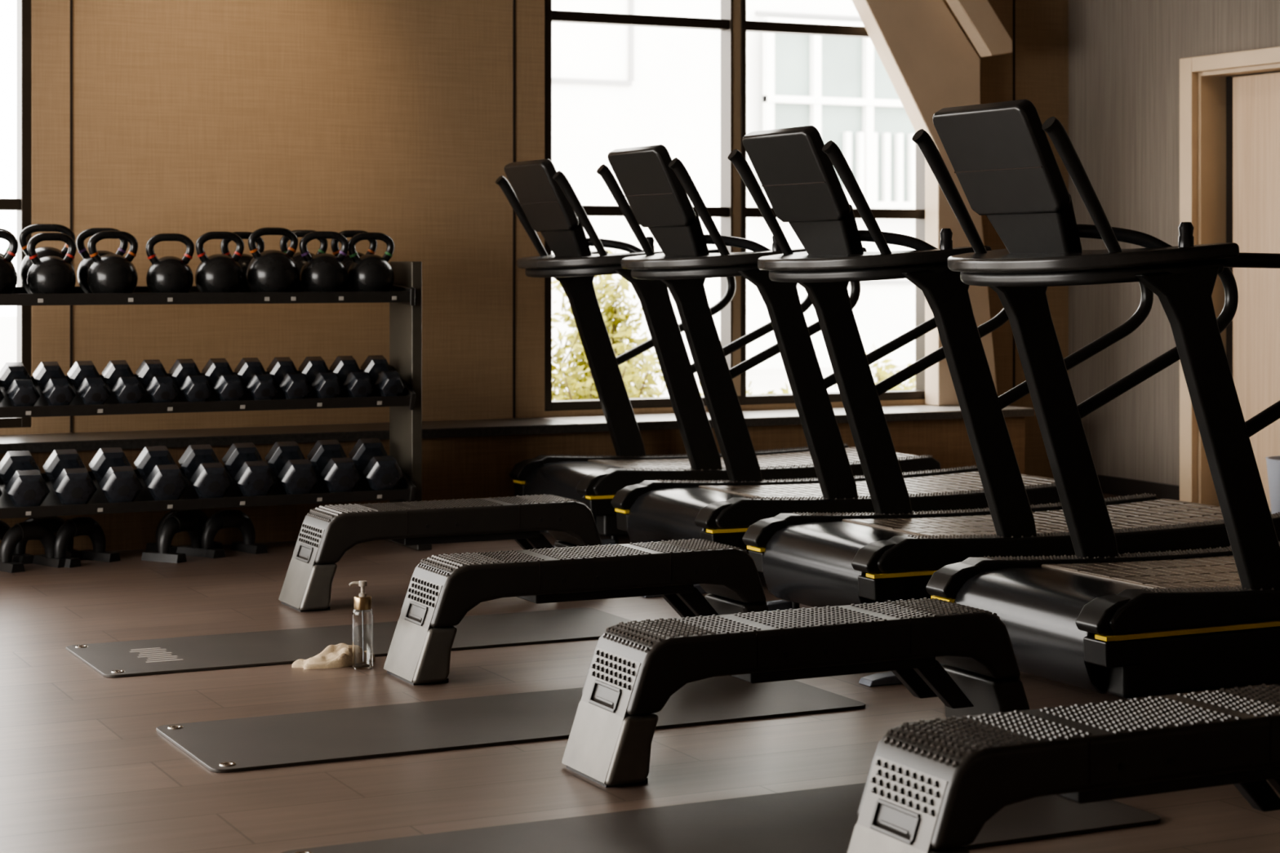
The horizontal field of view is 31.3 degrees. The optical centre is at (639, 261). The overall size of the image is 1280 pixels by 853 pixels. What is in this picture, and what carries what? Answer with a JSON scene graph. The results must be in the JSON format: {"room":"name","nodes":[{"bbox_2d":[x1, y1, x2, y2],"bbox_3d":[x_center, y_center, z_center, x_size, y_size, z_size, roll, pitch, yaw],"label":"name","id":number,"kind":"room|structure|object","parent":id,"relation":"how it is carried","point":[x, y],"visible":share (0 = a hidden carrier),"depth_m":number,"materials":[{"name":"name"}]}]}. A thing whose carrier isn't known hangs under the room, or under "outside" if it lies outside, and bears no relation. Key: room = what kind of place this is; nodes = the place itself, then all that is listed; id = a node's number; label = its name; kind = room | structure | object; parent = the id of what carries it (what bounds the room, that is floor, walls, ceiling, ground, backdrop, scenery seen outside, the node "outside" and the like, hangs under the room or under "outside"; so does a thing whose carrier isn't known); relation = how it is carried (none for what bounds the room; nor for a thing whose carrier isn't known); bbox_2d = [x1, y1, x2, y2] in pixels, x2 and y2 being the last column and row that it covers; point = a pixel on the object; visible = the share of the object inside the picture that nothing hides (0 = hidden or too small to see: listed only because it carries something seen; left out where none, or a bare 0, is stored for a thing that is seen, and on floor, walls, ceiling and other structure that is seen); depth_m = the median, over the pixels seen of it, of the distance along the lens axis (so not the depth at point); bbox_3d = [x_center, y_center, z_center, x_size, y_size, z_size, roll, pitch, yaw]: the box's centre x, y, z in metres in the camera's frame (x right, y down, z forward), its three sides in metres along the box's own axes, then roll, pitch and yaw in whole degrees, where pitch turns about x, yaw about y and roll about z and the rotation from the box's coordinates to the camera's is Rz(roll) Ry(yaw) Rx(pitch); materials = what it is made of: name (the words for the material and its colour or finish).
{"room":"gym","nodes":[
{"label":"gym","id":0,"kind":"room"},
{"bbox_2d":[0,389,4,403],"bbox_3d":[-2.764,0.526,9.619,0.133,0.116,0.302,0,19,-26],"label":"dumbbell","id":1,"kind":"object","parent":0,"point":[2,397],"depth_m":9.52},
{"bbox_2d":[0,416,1024,555],"bbox_3d":[-2.563,1.071,10.414,10.160,0.459,0.439,0,0,-26],"label":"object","id":2,"kind":"object","parent":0,"point":[457,468],"visible":0.22,"depth_m":11.04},
{"bbox_2d":[0,404,1034,453],"bbox_3d":[-2.541,0.819,10.391,10.180,0.043,0.499,0,0,-26],"label":"window ledge","id":3,"kind":"object","parent":2,"relation":"on","point":[46,442],"visible":0.75,"depth_m":10.93,"materials":[{"name":"wood"}]},
{"bbox_2d":[0,0,1068,478],"bbox_3d":[-2.425,-0.500,10.838,11.180,3.600,0.200,0,0,-26],"label":"wall","id":4,"kind":"structure","parent":0,"point":[192,118],"depth_m":11.14,"materials":[{"name":"brown wood"}]},
{"bbox_2d":[0,0,31,427],"bbox_3d":[-4.864,-0.618,9.610,4.520,2.765,0.120,0,0,-26],"label":"frame","id":5,"kind":"object","parent":4,"relation":"attached to","point":[21,204],"visible":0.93,"depth_m":10.54,"materials":[{"name":"brown metal"}]},
{"bbox_2d":[70,0,1014,432],"bbox_3d":[-0.261,-0.752,11.785,5.312,3.095,0.004,0,0,-26],"label":"trim","id":6,"kind":"structure","parent":4,"relation":"attached to","point":[71,1],"depth_m":11.60,"materials":[{"name":"black"}]},
{"bbox_2d":[544,0,924,410],"bbox_3d":[0.547,-0.618,12.261,2.370,2.765,0.120,0,0,-26],"label":"frame","id":7,"kind":"object","parent":4,"relation":"attached to","point":[733,24],"visible":0.56,"depth_m":12.19,"materials":[{"name":"brown metal"}]},
{"bbox_2d":[851,0,997,405],"bbox_3d":[1.350,-0.748,12.498,1.376,3.085,0.139,0,0,-26],"label":"diagonal brace","id":8,"kind":"object","parent":4,"relation":"attached to","point":[931,65],"visible":0.65,"depth_m":12.57,"materials":[{"name":"beige paint"}]},
{"bbox_2d":[946,0,1012,57],"bbox_3d":[1.639,-1.711,12.490,0.887,1.159,0.110,0,0,-26],"label":"trim","id":9,"kind":"structure","parent":4,"relation":"attached to","point":[980,21],"depth_m":12.57,"materials":[{"name":"beige paint"}]},
{"bbox_2d":[0,493,1279,852],"bbox_3d":[0.414,1.360,5.269,11.380,0.120,12.700,0,0,-26],"label":"floor","id":10,"kind":"structure","parent":0,"point":[86,766],"depth_m":6.19,"materials":[{"name":"brown wood"}]},
{"bbox_2d":[0,520,20,562],"bbox_3d":[-2.818,1.202,9.844,0.284,0.196,0.200,0,0,-38],"label":"stand","id":11,"kind":"object","parent":10,"relation":"on","point":[4,527],"visible":0.36,"depth_m":9.86,"materials":[{"name":"black rubber"}]},
{"bbox_2d":[0,521,65,573],"bbox_3d":[-2.596,1.202,9.708,0.200,0.196,0.284,0,0,44],"label":"stand","id":12,"kind":"object","parent":10,"relation":"on","point":[26,531],"visible":1,"depth_m":9.67,"materials":[{"name":"black plastic"}]},
{"bbox_2d":[13,515,83,564],"bbox_3d":[-2.602,1.202,9.972,0.284,0.196,0.200,0,0,-38],"label":"stand","id":13,"kind":"object","parent":10,"relation":"on","point":[55,522],"visible":0.38,"depth_m":9.95,"materials":[{"name":"black plastic"}]},
{"bbox_2d":[42,516,120,568],"bbox_3d":[-2.420,1.202,9.872,0.200,0.196,0.284,0,0,35],"label":"stand","id":14,"kind":"object","parent":10,"relation":"on","point":[82,526],"visible":1,"depth_m":9.85,"materials":[{"name":"black rubber"}]},
{"bbox_2d":[141,513,217,563],"bbox_3d":[-2.012,1.202,10.016,0.200,0.196,0.284,0,0,30],"label":"stand","id":15,"kind":"object","parent":10,"relation":"on","point":[179,522],"visible":1,"depth_m":9.95,"materials":[{"name":"black rubber"}]},
{"bbox_2d":[145,509,222,552],"bbox_3d":[-2.046,1.202,10.267,0.284,0.196,0.200,0,0,-38],"label":"stand","id":16,"kind":"object","parent":10,"relation":"on","point":[198,514],"visible":0.21,"depth_m":10.24,"materials":[{"name":"black rubber"}]},
{"bbox_2d":[0,261,431,551],"bbox_3d":[-2.108,0.650,10.020,2.350,1.300,0.531,0,0,-26],"label":"dumbbell rack","id":17,"kind":"object","parent":10,"relation":"on","point":[404,298],"visible":0.62,"depth_m":10.07,"materials":[{"name":"black metal"}]},
{"bbox_2d":[0,228,16,266],"bbox_3d":[-2.796,0.002,9.844,0.212,0.293,0.212,0,0,2],"label":"kettlebell","id":18,"kind":"object","parent":17,"relation":"on","point":[2,229],"visible":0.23,"depth_m":9.86,"materials":[{"name":"black metal"}]},
{"bbox_2d":[0,230,17,293],"bbox_3d":[-2.729,0.015,9.616,0.212,0.293,0.212,0,0,5],"label":"kettlebell","id":19,"kind":"object","parent":17,"relation":"on","point":[8,275],"visible":0.97,"depth_m":9.59,"materials":[{"name":"black metal"}]},
{"bbox_2d":[0,362,39,406],"bbox_3d":[-2.632,0.526,9.684,0.133,0.116,0.302,0,19,-26],"label":"dumbbell","id":20,"kind":"object","parent":17,"relation":"on","point":[15,378],"depth_m":9.58,"materials":[{"name":"black rubber"}]},
{"bbox_2d":[0,450,49,506],"bbox_3d":[-2.616,0.926,9.690,0.179,0.156,0.312,0,19,-26],"label":"dumbbell","id":21,"kind":"object","parent":17,"relation":"on","point":[25,486],"depth_m":9.58,"materials":[{"name":"black rubber"}]},
{"bbox_2d":[18,223,75,293],"bbox_3d":[-2.581,-0.007,9.949,0.233,0.312,0.233,0,0,2],"label":"kettlebell","id":22,"kind":"object","parent":17,"relation":"on","point":[26,264],"visible":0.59,"depth_m":9.90,"materials":[{"name":"black metal"}]},
{"bbox_2d":[26,232,76,293],"bbox_3d":[-2.504,0.019,9.726,0.201,0.283,0.201,0,0,-3],"label":"kettlebell","id":23,"kind":"object","parent":17,"relation":"on","point":[46,274],"visible":0.94,"depth_m":9.66,"materials":[{"name":"black metal"}]},
{"bbox_2d":[32,361,75,405],"bbox_3d":[-2.499,0.526,9.749,0.133,0.116,0.302,0,19,-26],"label":"dumbbell","id":24,"kind":"object","parent":17,"relation":"on","point":[55,387],"depth_m":9.65,"materials":[{"name":"black rubber"}]},
{"bbox_2d":[42,448,97,505],"bbox_3d":[-2.439,0.926,9.776,0.179,0.156,0.312,0,19,-26],"label":"dumbbell","id":25,"kind":"object","parent":17,"relation":"on","point":[72,483],"depth_m":9.67,"materials":[{"name":"black rubber"}]},
{"bbox_2d":[67,360,111,404],"bbox_3d":[-2.366,0.526,9.814,0.133,0.116,0.302,0,19,-26],"label":"dumbbell","id":26,"kind":"object","parent":17,"relation":"on","point":[85,377],"depth_m":9.71,"materials":[{"name":"black rubber"}]},
{"bbox_2d":[75,227,128,293],"bbox_3d":[-2.365,0.001,10.055,0.217,0.297,0.216,0,0,2],"label":"kettlebell","id":27,"kind":"object","parent":17,"relation":"on","point":[83,268],"visible":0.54,"depth_m":10.01,"materials":[{"name":"black metal"}]},
{"bbox_2d":[87,231,137,293],"bbox_3d":[-2.270,0.015,9.840,0.212,0.293,0.212,0,0,-2],"label":"kettlebell","id":28,"kind":"object","parent":17,"relation":"on","point":[109,273],"visible":0.96,"depth_m":9.77,"materials":[{"name":"black metal"}]},
{"bbox_2d":[88,447,142,502],"bbox_3d":[-2.262,0.926,9.863,0.179,0.156,0.312,0,19,-26],"label":"dumbbell","id":29,"kind":"object","parent":17,"relation":"on","point":[115,476],"depth_m":9.75,"materials":[{"name":"black rubber"}]},
{"bbox_2d":[102,360,145,404],"bbox_3d":[-2.233,0.526,9.879,0.133,0.116,0.302,0,19,-26],"label":"dumbbell","id":30,"kind":"object","parent":17,"relation":"on","point":[118,375],"depth_m":9.78,"materials":[{"name":"black rubber"}]},
{"bbox_2d":[135,359,178,402],"bbox_3d":[-2.100,0.526,9.944,0.133,0.116,0.302,0,19,-26],"label":"dumbbell","id":31,"kind":"object","parent":17,"relation":"on","point":[160,387],"depth_m":9.84,"materials":[{"name":"black rubber"}]},
{"bbox_2d":[133,445,188,500],"bbox_3d":[-2.085,0.926,9.950,0.179,0.156,0.312,0,19,-26],"label":"dumbbell","id":32,"kind":"object","parent":17,"relation":"on","point":[165,481],"depth_m":9.84,"materials":[{"name":"black rubber"}]},
{"bbox_2d":[145,233,194,293],"bbox_3d":[-2.046,0.019,9.950,0.201,0.283,0.201,0,0,17],"label":"kettlebell","id":33,"kind":"object","parent":17,"relation":"on","point":[166,274],"visible":0.96,"depth_m":9.89,"materials":[{"name":"black metal"}]},
{"bbox_2d":[168,359,213,401],"bbox_3d":[-1.967,0.526,10.009,0.133,0.116,0.302,0,19,-26],"label":"dumbbell","id":34,"kind":"object","parent":17,"relation":"on","point":[185,374],"depth_m":9.91,"materials":[{"name":"black rubber"}]},
{"bbox_2d":[0,285,409,306],"bbox_3d":[-2.119,0.148,10.041,2.226,0.074,0.462,0,0,-26],"label":"shelf","id":35,"kind":"object","parent":17,"relation":"attached to","point":[398,295],"depth_m":9.93,"materials":[{"name":"black metal"}]},
{"bbox_2d":[177,444,232,498],"bbox_3d":[-1.908,0.926,10.036,0.179,0.156,0.312,0,19,-26],"label":"dumbbell","id":36,"kind":"object","parent":17,"relation":"on","point":[200,464],"depth_m":9.93,"materials":[{"name":"black rubber"}]},
{"bbox_2d":[0,368,410,417],"bbox_3d":[-2.088,0.575,9.978,2.226,0.156,0.336,0,0,-26],"label":"shelf","id":37,"kind":"object","parent":17,"relation":"attached to","point":[402,402],"depth_m":9.93,"materials":[{"name":"black metal"}]},
{"bbox_2d":[0,466,410,519],"bbox_3d":[-2.088,0.995,9.978,2.226,0.156,0.336,0,0,-26],"label":"shelf","id":38,"kind":"object","parent":17,"relation":"attached to","point":[51,506],"depth_m":9.94,"materials":[{"name":"black metal"}]},
{"bbox_2d":[195,231,244,292],"bbox_3d":[-1.848,0.015,10.047,0.212,0.293,0.212,0,0,1],"label":"kettlebell","id":39,"kind":"object","parent":17,"relation":"on","point":[217,273],"visible":0.97,"depth_m":9.98,"materials":[{"name":"black metal"}]},
{"bbox_2d":[201,358,245,400],"bbox_3d":[-1.834,0.526,10.074,0.133,0.116,0.302,0,19,-26],"label":"dumbbell","id":40,"kind":"object","parent":17,"relation":"on","point":[228,386],"depth_m":9.98,"materials":[{"name":"black rubber"}]},
{"bbox_2d":[220,231,264,292],"bbox_3d":[-1.799,0.007,10.333,0.201,0.283,0.201,0,0,-7],"label":"kettlebell","id":41,"kind":"object","parent":17,"relation":"on","point":[246,259],"visible":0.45,"depth_m":10.27,"materials":[{"name":"black metal"}]},
{"bbox_2d":[222,442,276,496],"bbox_3d":[-1.731,0.926,10.123,0.179,0.156,0.312,0,19,-26],"label":"dumbbell","id":42,"kind":"object","parent":17,"relation":"on","point":[253,476],"depth_m":10.01,"materials":[{"name":"black rubber"}]},
{"bbox_2d":[234,357,278,399],"bbox_3d":[-1.701,0.526,10.139,0.133,0.116,0.302,0,19,-26],"label":"dumbbell","id":43,"kind":"object","parent":17,"relation":"on","point":[260,385],"depth_m":10.04,"materials":[{"name":"black rubber"}]},
{"bbox_2d":[245,227,298,292],"bbox_3d":[-1.632,0.005,10.152,0.233,0.312,0.233,0,0,-12],"label":"kettlebell","id":44,"kind":"object","parent":17,"relation":"on","point":[269,270],"visible":0.97,"depth_m":10.08,"materials":[{"name":"black metal"}]},
{"bbox_2d":[266,356,311,399],"bbox_3d":[-1.568,0.526,10.205,0.133,0.116,0.302,0,19,-26],"label":"dumbbell","id":45,"kind":"object","parent":17,"relation":"on","point":[293,384],"depth_m":10.11,"materials":[{"name":"black rubber"}]},
{"bbox_2d":[264,440,319,494],"bbox_3d":[-1.554,0.926,10.210,0.179,0.156,0.312,0,19,-26],"label":"dumbbell","id":46,"kind":"object","parent":17,"relation":"on","point":[296,474],"depth_m":10.10,"materials":[{"name":"black rubber"}]},
{"bbox_2d":[280,230,327,292],"bbox_3d":[-1.539,0.002,10.460,0.213,0.293,0.212,0,0,2],"label":"kettlebell","id":47,"kind":"object","parent":17,"relation":"on","point":[297,257],"visible":0.39,"depth_m":10.41,"materials":[{"name":"black metal"}]},
{"bbox_2d":[297,356,342,398],"bbox_3d":[-1.435,0.526,10.270,0.133,0.116,0.302,0,19,-26],"label":"dumbbell","id":48,"kind":"object","parent":17,"relation":"on","point":[325,384],"depth_m":10.17,"materials":[{"name":"black rubber"}]},
{"bbox_2d":[299,231,349,292],"bbox_3d":[-1.418,0.013,10.258,0.217,0.297,0.216,0,0,2],"label":"kettlebell","id":49,"kind":"object","parent":17,"relation":"on","point":[322,272],"visible":0.94,"depth_m":10.19,"materials":[{"name":"black metal"}]},
{"bbox_2d":[306,440,361,492],"bbox_3d":[-1.377,0.926,10.296,0.179,0.156,0.312,0,19,-26],"label":"dumbbell","id":50,"kind":"object","parent":17,"relation":"on","point":[339,473],"depth_m":10.19,"materials":[{"name":"black rubber"}]},
{"bbox_2d":[329,355,374,397],"bbox_3d":[-1.302,0.526,10.335,0.133,0.116,0.302,0,19,-26],"label":"dumbbell","id":51,"kind":"object","parent":17,"relation":"on","point":[357,383],"depth_m":10.24,"materials":[{"name":"black rubber"}]},
{"bbox_2d":[330,230,377,291],"bbox_3d":[-1.323,0.002,10.566,0.212,0.293,0.212,0,0,16],"label":"kettlebell","id":52,"kind":"object","parent":17,"relation":"on","point":[348,260],"visible":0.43,"depth_m":10.52,"materials":[{"name":"black metal"}]},
{"bbox_2d":[347,232,394,291],"bbox_3d":[-1.220,0.015,10.355,0.212,0.293,0.212,0,0,4],"label":"kettlebell","id":53,"kind":"object","parent":17,"relation":"on","point":[370,272],"visible":0.93,"depth_m":10.29,"materials":[{"name":"black metal"}]},
{"bbox_2d":[348,438,403,490],"bbox_3d":[-1.200,0.926,10.383,0.179,0.156,0.312,0,19,-26],"label":"dumbbell","id":54,"kind":"object","parent":17,"relation":"on","point":[380,471],"depth_m":10.27,"materials":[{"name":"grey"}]},
{"bbox_2d":[360,355,405,396],"bbox_3d":[-1.170,0.526,10.400,0.133,0.116,0.302,0,19,-26],"label":"dumbbell","id":55,"kind":"object","parent":17,"relation":"on","point":[387,382],"depth_m":10.30,"materials":[{"name":"black rubber"}]},
{"bbox_2d":[200,509,267,558],"bbox_3d":[-1.832,1.202,10.171,0.284,0.196,0.200,0,0,-43],"label":"stand","id":56,"kind":"object","parent":10,"relation":"on","point":[221,519],"visible":0.99,"depth_m":10.15,"materials":[{"name":"black rubber"}]},
{"bbox_2d":[291,643,375,669],"bbox_3d":[-0.978,1.267,7.360,0.279,0.066,0.104,0,0,-30],"label":"hand towel","id":57,"kind":"object","parent":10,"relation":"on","point":[339,655],"visible":0.84,"depth_m":7.32,"materials":[{"name":"beige fabric"}]},
{"bbox_2d":[66,607,632,677],"bbox_3d":[-0.925,1.294,7.832,1.950,0.012,0.620,0,0,-26],"label":"exercise mat","id":58,"kind":"object","parent":10,"relation":"on","point":[283,646],"visible":0.87,"depth_m":7.75,"materials":[{"name":"plastic"}]},
{"bbox_2d":[348,580,373,669],"bbox_3d":[-0.887,1.161,7.310,0.067,0.279,0.066,0,0,-44],"label":"pump bottle","id":59,"kind":"object","parent":10,"relation":"on","point":[362,613],"visible":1,"depth_m":7.29,"materials":[{"name":"clear glass"}]},
{"bbox_2d":[278,493,601,612],"bbox_3d":[-0.737,1.117,8.870,1.298,0.365,0.303,0,0,-26],"label":"bench","id":60,"kind":"object","parent":10,"relation":"on","point":[326,532],"visible":0.97,"depth_m":8.70,"materials":[{"name":"grey plastic"}]},
{"bbox_2d":[156,675,865,773],"bbox_3d":[-0.341,1.294,6.503,1.950,0.012,0.620,0,0,-26],"label":"exercise mat","id":61,"kind":"object","parent":10,"relation":"on","point":[282,740],"visible":0.92,"depth_m":6.41,"materials":[{"name":"plastic"}]},
{"bbox_2d":[383,538,769,685],"bbox_3d":[-0.172,1.117,7.398,1.298,0.365,0.303,0,0,-26],"label":"bench","id":62,"kind":"object","parent":10,"relation":"on","point":[442,588],"visible":1,"depth_m":7.24,"materials":[{"name":"grey plastic"}]},
{"bbox_2d":[495,159,941,547],"bbox_3d":[0.299,0.417,10.959,2.157,1.765,0.920,0,0,-26],"label":"treadmill","id":63,"kind":"object","parent":10,"relation":"on","point":[544,200],"visible":0.66,"depth_m":10.56,"materials":[{"name":"black metal"}]},
{"bbox_2d":[523,461,622,523],"bbox_3d":[-0.253,1.099,10.689,0.350,0.273,0.680,0,0,-26],"label":"hood","id":64,"kind":"object","parent":63,"relation":"attached to","point":[566,479],"depth_m":10.71,"materials":[{"name":"black plastic"}]},
{"bbox_2d":[515,250,662,268],"bbox_3d":[-0.255,-0.010,10.688,0.592,0.044,0.920,-5,2,-26],"label":"tray","id":65,"kind":"object","parent":63,"relation":"on","point":[560,259],"depth_m":10.37,"materials":[{"name":"plastic"}]},
{"bbox_2d":[281,782,1160,852],"bbox_3d":[0.212,1.294,5.148,1.950,0.012,0.620,0,0,-26],"label":"exercise mat","id":66,"kind":"object","parent":10,"relation":"on","point":[821,820],"visible":0.64,"depth_m":5.20,"materials":[{"name":"plastic"}]},
{"bbox_2d":[561,597,1030,787],"bbox_3d":[0.438,1.117,6.038,1.298,0.365,0.303,0,0,-26],"label":"bench","id":67,"kind":"object","parent":10,"relation":"on","point":[636,667],"visible":0.97,"depth_m":5.89,"materials":[{"name":"grey plastic"}]},
{"bbox_2d":[596,144,1060,597],"bbox_3d":[0.803,0.417,9.680,2.157,1.765,0.920,0,0,-26],"label":"treadmill","id":68,"kind":"object","parent":10,"relation":"on","point":[656,188],"visible":0.72,"depth_m":9.30,"materials":[{"name":"black metal"}]},
{"bbox_2d":[627,487,752,543],"bbox_3d":[0.251,1.099,9.410,0.350,0.273,0.680,0,0,-26],"label":"hood","id":69,"kind":"object","parent":68,"relation":"attached to","point":[655,514],"depth_m":9.42,"materials":[{"name":"black plastic"}]},
{"bbox_2d":[621,248,805,270],"bbox_3d":[0.249,-0.010,9.409,0.592,0.044,0.920,-5,2,-26],"label":"tray","id":70,"kind":"object","parent":68,"relation":"on","point":[671,259],"depth_m":9.09,"materials":[{"name":"plastic"}]},
{"bbox_2d":[727,125,1279,611],"bbox_3d":[1.305,0.417,8.406,2.157,1.765,0.920,0,0,-26],"label":"treadmill","id":71,"kind":"object","parent":10,"relation":"on","point":[891,553],"visible":0.73,"depth_m":8.02,"materials":[{"name":"black metal"}]},
{"bbox_2d":[762,520,938,607],"bbox_3d":[0.752,1.099,8.136,0.350,0.273,0.680,0,0,-26],"label":"hood","id":72,"kind":"object","parent":71,"relation":"attached to","point":[811,563],"depth_m":8.11,"materials":[{"name":"black plastic"}]},
{"bbox_2d":[757,245,991,271],"bbox_3d":[0.751,-0.010,8.135,0.592,0.044,0.920,-5,2,-26],"label":"tray","id":73,"kind":"object","parent":71,"relation":"on","point":[852,258],"depth_m":7.81,"materials":[{"name":"plastic"}]},
{"bbox_2d":[847,683,1279,852],"bbox_3d":[1.027,1.117,4.745,1.298,0.365,0.303,0,0,-26],"label":"bench","id":74,"kind":"object","parent":10,"relation":"on","point":[931,786],"visible":1,"depth_m":4.56,"materials":[{"name":"grey plastic"}]},
{"bbox_2d":[858,99,1279,699],"bbox_3d":[1.825,0.417,7.141,2.157,1.765,0.920,0,0,-26],"label":"treadmill","id":75,"kind":"object","parent":10,"relation":"on","point":[1099,619],"visible":0.96,"depth_m":6.66,"materials":[{"name":"black metal"}]},
{"bbox_2d":[954,566,1152,693],"bbox_3d":[1.272,1.099,6.870,0.350,0.273,0.680,0,0,-26],"label":"hood","id":76,"kind":"object","parent":75,"relation":"attached to","point":[1041,608],"depth_m":6.76,"materials":[{"name":"black plastic"}]},
{"bbox_2d":[946,242,1239,272],"bbox_3d":[1.271,-0.010,6.870,0.592,0.044,0.920,-5,2,-26],"label":"tray","id":77,"kind":"object","parent":75,"relation":"on","point":[1156,257],"depth_m":6.56,"materials":[{"name":"plastic"}]},
{"bbox_2d":[1265,455,1279,514],"bbox_3d":[3.203,1.130,11.146,0.300,0.340,0.300,0,0,-26],"label":"waste bin","id":78,"kind":"object","parent":10,"relation":"on","point":[1273,462],"visible":0.73,"depth_m":11.10,"materials":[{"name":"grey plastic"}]},
{"bbox_2d":[1068,0,1279,485],"bbox_3d":[5.254,-0.500,7.641,0.200,3.600,12.300,0,0,-26],"label":"wall","id":79,"kind":"structure","parent":0,"point":[1124,55],"depth_m":12.58,"materials":[{"name":"wood"}]},
{"bbox_2d":[1097,474,1179,500],"bbox_3d":[5.158,1.250,7.593,0.015,0.100,12.300,0,0,-26],"label":"baseboard","id":80,"kind":"structure","parent":79,"relation":"attached to","point":[1122,486],"depth_m":12.55,"materials":[{"name":"black wood"}]},
{"bbox_2d":[1179,46,1279,506],"bbox_3d":[3.252,0.110,11.643,0.215,2.380,1.290,0,0,-26],"label":"door frame","id":81,"kind":"structure","parent":79,"relation":"attached to","point":[1211,85],"depth_m":12.11,"materials":[{"name":"beige wood"}]},
{"bbox_2d":[1226,71,1279,376],"bbox_3d":[3.357,0.135,11.695,0.020,2.330,1.150,0,0,-26],"label":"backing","id":82,"kind":"object","parent":79,"relation":"attached to","point":[1228,79],"visible":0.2,"depth_m":12.13,"materials":[{"name":"beige wood"}]},
{"bbox_2d":[1232,72,1279,511],"bbox_3d":[3.345,0.160,11.630,0.040,2.260,0.935,0,0,-26],"label":"leaf","id":83,"kind":"object","parent":79,"relation":"attached to","point":[1255,98],"visible":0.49,"depth_m":11.87,"materials":[{"name":"brown wood"}]},
{"label":"outside","id":84,"kind":"structure","parent":0,"visible":0},
{"bbox_2d":[0,315,914,400],"bbox_3d":[-8.872,1.500,35.157,75.000,0.200,49.050,0,0,-26],"label":"ground","id":85,"kind":"structure","parent":84,"point":[763,380],"depth_m":28.46,"materials":[{"name":"white"}]},
{"bbox_2d":[551,311,583,400],"bbox_3d":[-0.700,0.841,13.944,0.791,1.128,0.812,0,0,24],"label":"shrub","id":86,"kind":"object","parent":85,"relation":"on","point":[557,361],"visible":0.03,"depth_m":14.04,"materials":[{"name":"green plant"}]},
{"bbox_2d":[551,249,648,398],"bbox_3d":[-0.231,0.662,14.589,0.631,1.484,0.841,0,0,8],"label":"tree","id":87,"kind":"object","parent":85,"relation":"on","point":[611,312],"visible":0.2,"depth_m":14.57,"materials":[{"name":"green plant"}]},
{"bbox_2d":[551,328,664,399],"bbox_3d":[-0.216,0.909,13.943,0.865,0.992,0.804,0,0,-26],"label":"shrub","id":88,"kind":"object","parent":85,"relation":"on","point":[591,393],"visible":0.15,"depth_m":13.93,"materials":[{"name":"green plant"}]},
{"bbox_2d":[559,324,666,397],"bbox_3d":[-0.125,0.893,15.473,0.758,1.023,0.601,0,0,-26],"label":"shrub","id":89,"kind":"object","parent":85,"relation":"on","point":[646,357],"visible":0.05,"depth_m":15.48,"materials":[{"name":"green plant"}]},
{"bbox_2d":[551,0,915,373],"bbox_3d":[9.243,-5.600,36.821,31.000,14.000,6.000,0,0,-26],"label":"facade","id":90,"kind":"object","parent":85,"relation":"on","point":[673,100],"visible":0.02,"depth_m":29.16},
{"bbox_2d":[551,0,913,284],"bbox_3d":[10.575,-2.150,34.104,31.000,4.900,0.048,0,0,-26],"label":"joint","id":91,"kind":"object","parent":90,"relation":"attached to","point":[631,2],"visible":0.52,"depth_m":28.85,"materials":[{"name":"grey"}]},
{"bbox_2d":[697,380,791,395],"bbox_3d":[0.790,1.072,15.517,0.889,0.668,0.676,0,0,-26],"label":"shrub","id":92,"kind":"object","parent":85,"relation":"on","point":[784,390],"visible":0.02,"depth_m":15.52,"materials":[{"name":"green plant"}]},
{"bbox_2d":[834,342,915,391],"bbox_3d":[1.690,0.971,15.498,0.730,0.870,0.726,0,0,-43],"label":"shrub","id":93,"kind":"object","parent":85,"relation":"on","point":[881,375],"visible":0.06,"depth_m":15.48,"materials":[{"name":"green plant"}]},
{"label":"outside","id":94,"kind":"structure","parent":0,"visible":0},
{"bbox_2d":[774,33,915,208],"bbox_3d":[4.561,-1.900,31.036,6.500,2.400,0.130,0,0,-26],"label":"glazing","id":95,"kind":"object","parent":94,"point":[841,56],"visible":0.14,"depth_m":30.01,"materials":[{"name":"glass"}]},
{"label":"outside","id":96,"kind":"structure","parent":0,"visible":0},
{"bbox_2d":[763,17,915,208],"bbox_3d":[4.623,-1.920,30.911,6.700,2.440,0.130,0,0,-26],"label":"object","id":97,"kind":"object","parent":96,"point":[866,141],"visible":0.23,"depth_m":30.06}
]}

